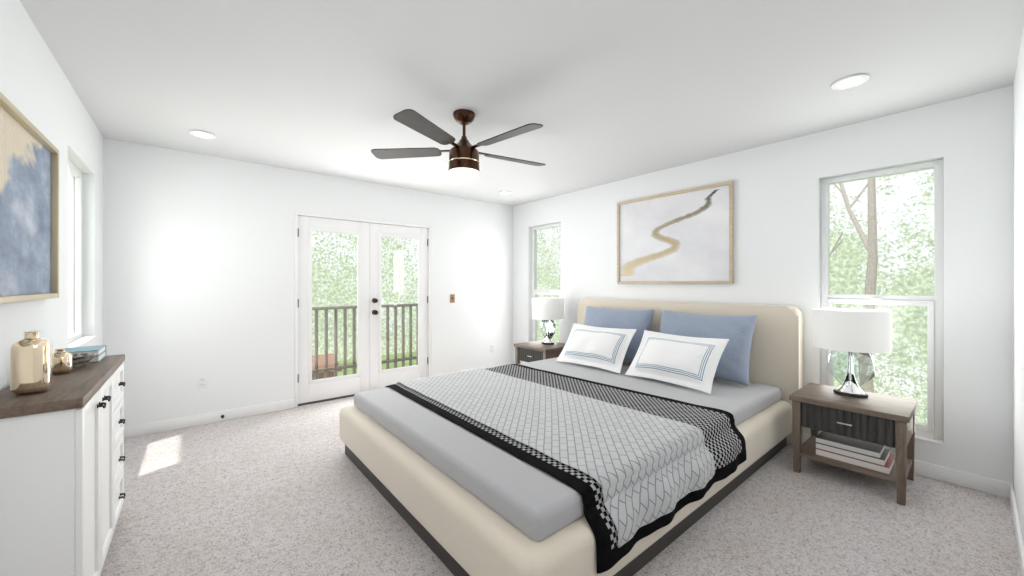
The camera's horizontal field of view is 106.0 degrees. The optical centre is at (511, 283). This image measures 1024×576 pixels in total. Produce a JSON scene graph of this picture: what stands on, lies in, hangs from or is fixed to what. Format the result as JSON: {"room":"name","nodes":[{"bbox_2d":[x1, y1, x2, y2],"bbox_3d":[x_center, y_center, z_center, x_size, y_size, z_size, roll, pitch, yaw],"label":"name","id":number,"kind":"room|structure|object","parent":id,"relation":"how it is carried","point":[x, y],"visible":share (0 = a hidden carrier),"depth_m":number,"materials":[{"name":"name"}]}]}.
{"room":"bedroom","nodes":[
{"label":"bedroom","id":0,"kind":"room"},
{"bbox_2d":[0,0,102,390],"bbox_3d":[-1.861,0.050,1.245,0.150,2.500,4.870,0,0,-40],"label":"wall","id":1,"kind":"structure","parent":0,"point":[37,91],"depth_m":2.09,"materials":[{"name":"white paint"}]},
{"bbox_2d":[0,92,58,303],"bbox_3d":[-1.946,-0.305,1.499,0.040,0.750,1.170,0,0,-40],"label":"art","id":2,"kind":"object","parent":1,"relation":"attached to","point":[29,210],"visible":1,"depth_m":1.65,"materials":[{"name":"blue paper"}]},
{"bbox_2d":[68,159,81,343],"bbox_3d":[-2.939,-0.210,2.514,0.070,1.216,0.796,0,0,-40],"label":"window","id":3,"kind":"structure","parent":1,"relation":"in","point":[74,252],"depth_m":2.79,"materials":[{"name":"white plastic"}]},
{"bbox_2d":[68,336,96,347],"bbox_3d":[-2.885,0.394,2.559,0.072,0.012,0.796,0,0,-40],"label":"sill","id":4,"kind":"structure","parent":1,"relation":"attached to","point":[81,341],"depth_m":2.60,"materials":[{"name":"white"}]},
{"bbox_2d":[103,138,512,426],"bbox_3d":[-1.719,0.050,4.622,4.680,2.500,0.150,0,0,-40],"label":"wall","id":5,"kind":"structure","parent":0,"point":[198,264],"depth_m":3.72,"materials":[{"name":"white paint"}]},
{"bbox_2d":[197,375,206,388],"bbox_3d":[-2.865,0.910,3.568,0.072,0.115,0.010,0,0,-40],"label":"electrical outlet","id":6,"kind":"object","parent":5,"relation":"attached to","point":[201,382],"visible":1,"depth_m":3.56,"materials":[{"name":"white plastic"}]},
{"bbox_2d":[123,399,293,438],"bbox_3d":[-2.807,1.252,3.612,1.355,0.095,0.018,0,0,-40],"label":"baseboard","id":7,"kind":"structure","parent":5,"relation":"attached to","point":[172,424],"depth_m":3.57,"materials":[{"name":"white wood"}]},
{"bbox_2d":[298,216,369,403],"bbox_3d":[-1.997,0.276,4.351,0.762,2.004,0.053,0,0,-40],"label":"french door","id":8,"kind":"structure","parent":5,"relation":"in","point":[310,389],"depth_m":4.31,"materials":[{"name":"white wood"}]},
{"bbox_2d":[295,212,430,406],"bbox_3d":[-1.723,0.271,4.619,1.588,2.059,0.150,0,0,-40],"label":"door frame","id":9,"kind":"structure","parent":5,"relation":"in","point":[297,214],"depth_m":4.31,"materials":[{"name":"white wood"}]},
{"bbox_2d":[312,303,417,379],"bbox_3d":[-2.127,0.895,5.130,3.200,1.210,1.148,0,0,-40],"label":"balcony railing","id":10,"kind":"object","parent":5,"relation":"attached to","point":[316,370],"depth_m":5.63,"materials":[{"name":"brown wood"}]},
{"bbox_2d":[370,223,427,389],"bbox_3d":[-1.391,0.276,4.818,0.762,2.004,0.108,0,0,-40],"label":"french door","id":11,"kind":"structure","parent":5,"relation":"in","point":[380,377],"depth_m":4.78,"materials":[{"name":"white wood"}]},
{"bbox_2d":[450,294,454,302],"bbox_3d":[-0.809,0.200,5.264,0.072,0.115,0.021,0,0,-40],"label":"light switch","id":12,"kind":"object","parent":5,"relation":"attached to","point":[452,298],"visible":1,"depth_m":5.26,"materials":[{"name":"brown plastic"}]},
{"bbox_2d":[432,362,512,375],"bbox_3d":[-0.527,1.252,5.501,1.365,0.095,0.018,0,0,-40],"label":"baseboard","id":13,"kind":"structure","parent":5,"relation":"attached to","point":[491,366],"depth_m":5.65,"materials":[{"name":"white wood"}]},
{"bbox_2d":[491,344,494,351],"bbox_3d":[-0.285,0.955,5.705,0.072,0.115,0.010,0,0,-40],"label":"electrical outlet","id":14,"kind":"object","parent":5,"relation":"attached to","point":[493,348],"visible":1,"depth_m":5.71,"materials":[{"name":"white plastic"}]},
{"bbox_2d":[20,0,1023,205],"bbox_3d":[-0.165,-1.260,2.748,4.680,0.120,5.020,0,0,-40],"label":"ceiling","id":15,"kind":"structure","parent":0,"point":[602,92],"depth_m":2.21,"materials":[{"name":"white paint"}]},
{"bbox_2d":[189,130,216,138],"bbox_3d":[-2.470,-1.194,3.084,0.172,0.010,0.172,0,0,-40],"label":"recessed light","id":16,"kind":"object","parent":15,"relation":"in","point":[202,134],"visible":1,"depth_m":3.08,"materials":[{"name":"white plastic"}]},
{"bbox_2d":[371,109,545,177],"bbox_3d":[-0.302,-0.979,2.714,1.285,0.440,1.279,0,0,-40],"label":"ceiling fan","id":17,"kind":"object","parent":15,"relation":"hanging from","point":[463,161],"visible":1,"depth_m":2.63,"materials":[{"name":"brown metal"}]},
{"bbox_2d":[499,191,511,194],"bbox_3d":[-0.091,-1.194,5.056,0.172,0.010,0.172,0,0,-40],"label":"recessed light","id":18,"kind":"object","parent":15,"relation":"in","point":[504,192],"visible":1,"depth_m":5.03,"materials":[{"name":"white plastic"}]},
{"bbox_2d":[831,74,869,89],"bbox_3d":[2.000,-1.194,2.282,0.172,0.010,0.172,0,0,-40],"label":"recessed light","id":19,"kind":"object","parent":15,"relation":"in","point":[848,82],"visible":0.98,"depth_m":2.28,"materials":[{"name":"white plastic"}]},
{"bbox_2d":[100,396,1020,575],"bbox_3d":[-0.165,1.360,2.748,4.680,0.120,5.020,0,0,-40],"label":"floor","id":20,"kind":"structure","parent":0,"point":[291,492],"depth_m":2.12,"materials":[{"name":"grey carpet"}]},
{"bbox_2d":[0,354,125,575],"bbox_3d":[-1.925,0.848,1.679,0.273,0.905,1.084,0,0,-40],"label":"dresser","id":21,"kind":"object","parent":20,"relation":"on","point":[62,460],"visible":1,"depth_m":1.32,"materials":[{"name":"white wood"}]},
{"bbox_2d":[10,330,51,394],"bbox_3d":[-1.744,0.282,1.401,0.092,0.223,0.092,0,0,-40],"label":"vase","id":22,"kind":"object","parent":21,"relation":"on","point":[31,362],"visible":1,"depth_m":1.37,"materials":[{"name":"beige"}]},
{"bbox_2d":[52,348,72,373],"bbox_3d":[-1.993,0.340,1.701,0.072,0.108,0.072,0,0,-40],"label":"vase","id":23,"kind":"object","parent":21,"relation":"on","point":[62,360],"visible":0.96,"depth_m":1.68,"materials":[{"name":"beige"}]},
{"bbox_2d":[72,353,96,366],"bbox_3d":[-2.083,0.368,1.841,0.144,0.052,0.144,0,0,-40],"label":"bowl","id":24,"kind":"object","parent":21,"relation":"on","point":[81,359],"visible":0.62,"depth_m":1.84,"materials":[{"name":"grey"}]},
{"bbox_2d":[65,345,106,362],"bbox_3d":[-2.218,0.365,1.989,0.150,0.058,0.216,0,0,-40],"label":"books","id":25,"kind":"object","parent":21,"relation":"on","point":[100,351],"visible":0.54,"depth_m":1.97,"materials":[{"name":"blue paper"}]},
{"bbox_2d":[514,340,564,363],"bbox_3d":[0.408,1.035,4.912,0.525,0.530,0.584,0,0,-40],"label":"nightstand","id":26,"kind":"object","parent":20,"relation":"on","point":[532,351],"visible":0.5,"depth_m":4.75,"materials":[{"name":"brown wood"}]},
{"bbox_2d":[532,297,563,344],"bbox_3d":[0.460,0.474,4.955,0.414,0.589,0.414,0,0,-40],"label":"lamp","id":27,"kind":"object","parent":26,"relation":"on","point":[547,311],"visible":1,"depth_m":4.81,"materials":[{"name":"grey fabric"}]},
{"bbox_2d":[339,298,803,575],"bbox_3d":[0.501,0.740,3.047,2.948,1.120,2.280,0,0,-40],"label":"bed","id":28,"kind":"object","parent":20,"relation":"on","point":[618,437],"visible":1,"depth_m":2.25,"materials":[{"name":"grey fabric"}]},
{"bbox_2d":[395,368,715,547],"bbox_3d":[0.075,0.922,2.654,0.931,0.237,2.224,0,0,-40],"label":"blanket","id":29,"kind":"object","parent":28,"relation":"on","point":[640,465],"depth_m":2.07,"materials":[{"name":"grey fabric"}]},
{"bbox_2d":[556,323,636,373],"bbox_3d":[0.832,0.625,3.886,0.349,0.394,0.805,0,0,-40],"label":"pillow","id":30,"kind":"object","parent":28,"relation":"on","point":[602,350],"depth_m":3.78,"materials":[{"name":"white fabric"}]},
{"bbox_2d":[577,305,654,366],"bbox_3d":[1.081,0.531,4.132,0.299,0.574,0.886,0,0,-40],"label":"pillow","id":31,"kind":"object","parent":28,"relation":"on","point":[641,320],"depth_m":3.98,"materials":[{"name":"blue fabric"}]},
{"bbox_2d":[625,330,729,393],"bbox_3d":[1.362,0.625,3.247,0.349,0.394,0.805,0,0,-40],"label":"pillow","id":32,"kind":"object","parent":28,"relation":"on","point":[682,363],"depth_m":3.14,"materials":[{"name":"white fabric"}]},
{"bbox_2d":[652,309,757,385],"bbox_3d":[1.670,0.531,3.424,0.303,0.574,0.886,0,0,-40],"label":"pillow","id":33,"kind":"object","parent":28,"relation":"on","point":[732,369],"depth_m":3.20,"materials":[{"name":"blue fabric"}]},
{"bbox_2d":[789,383,917,505],"bbox_3d":[2.310,1.035,2.617,0.525,0.530,0.584,0,0,-40],"label":"nightstand","id":34,"kind":"object","parent":20,"relation":"on","point":[857,435],"visible":1,"depth_m":2.49,"materials":[{"name":"brown wood"}]},
{"bbox_2d":[813,308,891,397],"bbox_3d":[2.349,0.474,2.675,0.414,0.589,0.414,0,0,-40],"label":"lamp","id":35,"kind":"object","parent":34,"relation":"on","point":[864,332],"visible":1,"depth_m":2.56,"materials":[{"name":"grey fabric"}]},
{"bbox_2d":[513,85,1012,483],"bbox_3d":[1.627,0.050,4.135,0.150,2.500,4.870,0,0,-40],"label":"wall","id":36,"kind":"structure","parent":0,"point":[777,217],"depth_m":2.90,"materials":[{"name":"white paint"}]},
{"bbox_2d":[532,223,559,342],"bbox_3d":[0.512,0.110,5.491,0.095,1.896,0.636,0,0,-40],"label":"window","id":37,"kind":"structure","parent":36,"relation":"in","point":[536,291],"depth_m":5.66,"materials":[{"name":"white plastic"}]},
{"bbox_2d":[617,181,733,283],"bbox_3d":[1.621,-0.470,3.994,0.035,0.940,1.240,0,0,-40],"label":"framed picture","id":38,"kind":"object","parent":36,"relation":"attached to","point":[686,236],"visible":1,"depth_m":3.91,"materials":[{"name":"white paper"}]},
{"bbox_2d":[513,362,1006,497],"bbox_3d":[1.514,1.252,4.139,0.018,0.095,4.720,0,0,-40],"label":"baseboard","id":39,"kind":"structure","parent":36,"relation":"attached to","point":[974,481],"depth_m":2.48,"materials":[{"name":"white wood"}]},
{"bbox_2d":[821,159,943,440],"bbox_3d":[2.701,0.110,2.850,0.095,1.896,0.656,0,0,-40],"label":"window","id":40,"kind":"structure","parent":36,"relation":"in","point":[933,427],"depth_m":2.70,"materials":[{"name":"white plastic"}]},
{"bbox_2d":[915,435,943,444],"bbox_3d":[2.656,1.054,2.813,0.072,0.012,0.656,0,0,-40],"label":"sill","id":41,"kind":"structure","parent":36,"relation":"attached to","point":[928,439],"depth_m":2.60,"materials":[{"name":"white wood"}]},
{"bbox_2d":[1013,29,1023,540],"bbox_3d":[1.389,0.050,0.873,4.380,2.500,0.150,0,0,-40],"label":"wall","id":42,"kind":"structure","parent":0,"point":[1018,284],"depth_m":2.03,"materials":[{"name":"white paint"}]},
{"bbox_2d":[1007,482,1023,575],"bbox_3d":[1.336,1.252,0.936,4.320,0.095,0.014,0,0,-40],"label":"baseboard","id":43,"kind":"structure","parent":42,"relation":"attached to","point":[1010,488],"depth_m":1.95,"materials":[{"name":"white"}]},
{"label":"outside","id":44,"kind":"structure","parent":0,"visible":0},
{"bbox_2d":[312,231,417,360],"bbox_3d":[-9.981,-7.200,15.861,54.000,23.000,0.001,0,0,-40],"label":"trees","id":45,"kind":"object","parent":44,"point":[352,270],"depth_m":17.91,"materials":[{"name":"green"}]},
{"bbox_2d":[338,351,415,375],"bbox_3d":[-6.067,3.525,14.273,90.000,0.050,90.000,0,0,-40],"label":"lawn","id":46,"kind":"structure","parent":44,"point":[399,363],"depth_m":17.17,"materials":[{"name":"green plant"}]},
{"bbox_2d":[312,353,341,379],"bbox_3d":[-5.527,2.718,10.331,1.400,1.545,1.639,0,0,-40],"label":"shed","id":47,"kind":"object","parent":46,"relation":"on","point":[320,374],"depth_m":10.16,"materials":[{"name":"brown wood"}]},
{"bbox_2d":[830,178,877,392],"bbox_3d":[5.253,-0.133,6.198,2.877,7.247,2.001,0,0,-40],"label":"tree","id":48,"kind":"object","parent":46,"relation":"on","point":[872,215],"depth_m":6.07,"materials":[{"name":"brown plant"}]},
{"bbox_2d":[537,169,933,423],"bbox_3d":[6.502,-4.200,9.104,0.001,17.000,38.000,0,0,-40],"label":"trees","id":49,"kind":"object","parent":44,"point":[846,236],"depth_m":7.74,"materials":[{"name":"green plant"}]}
]}

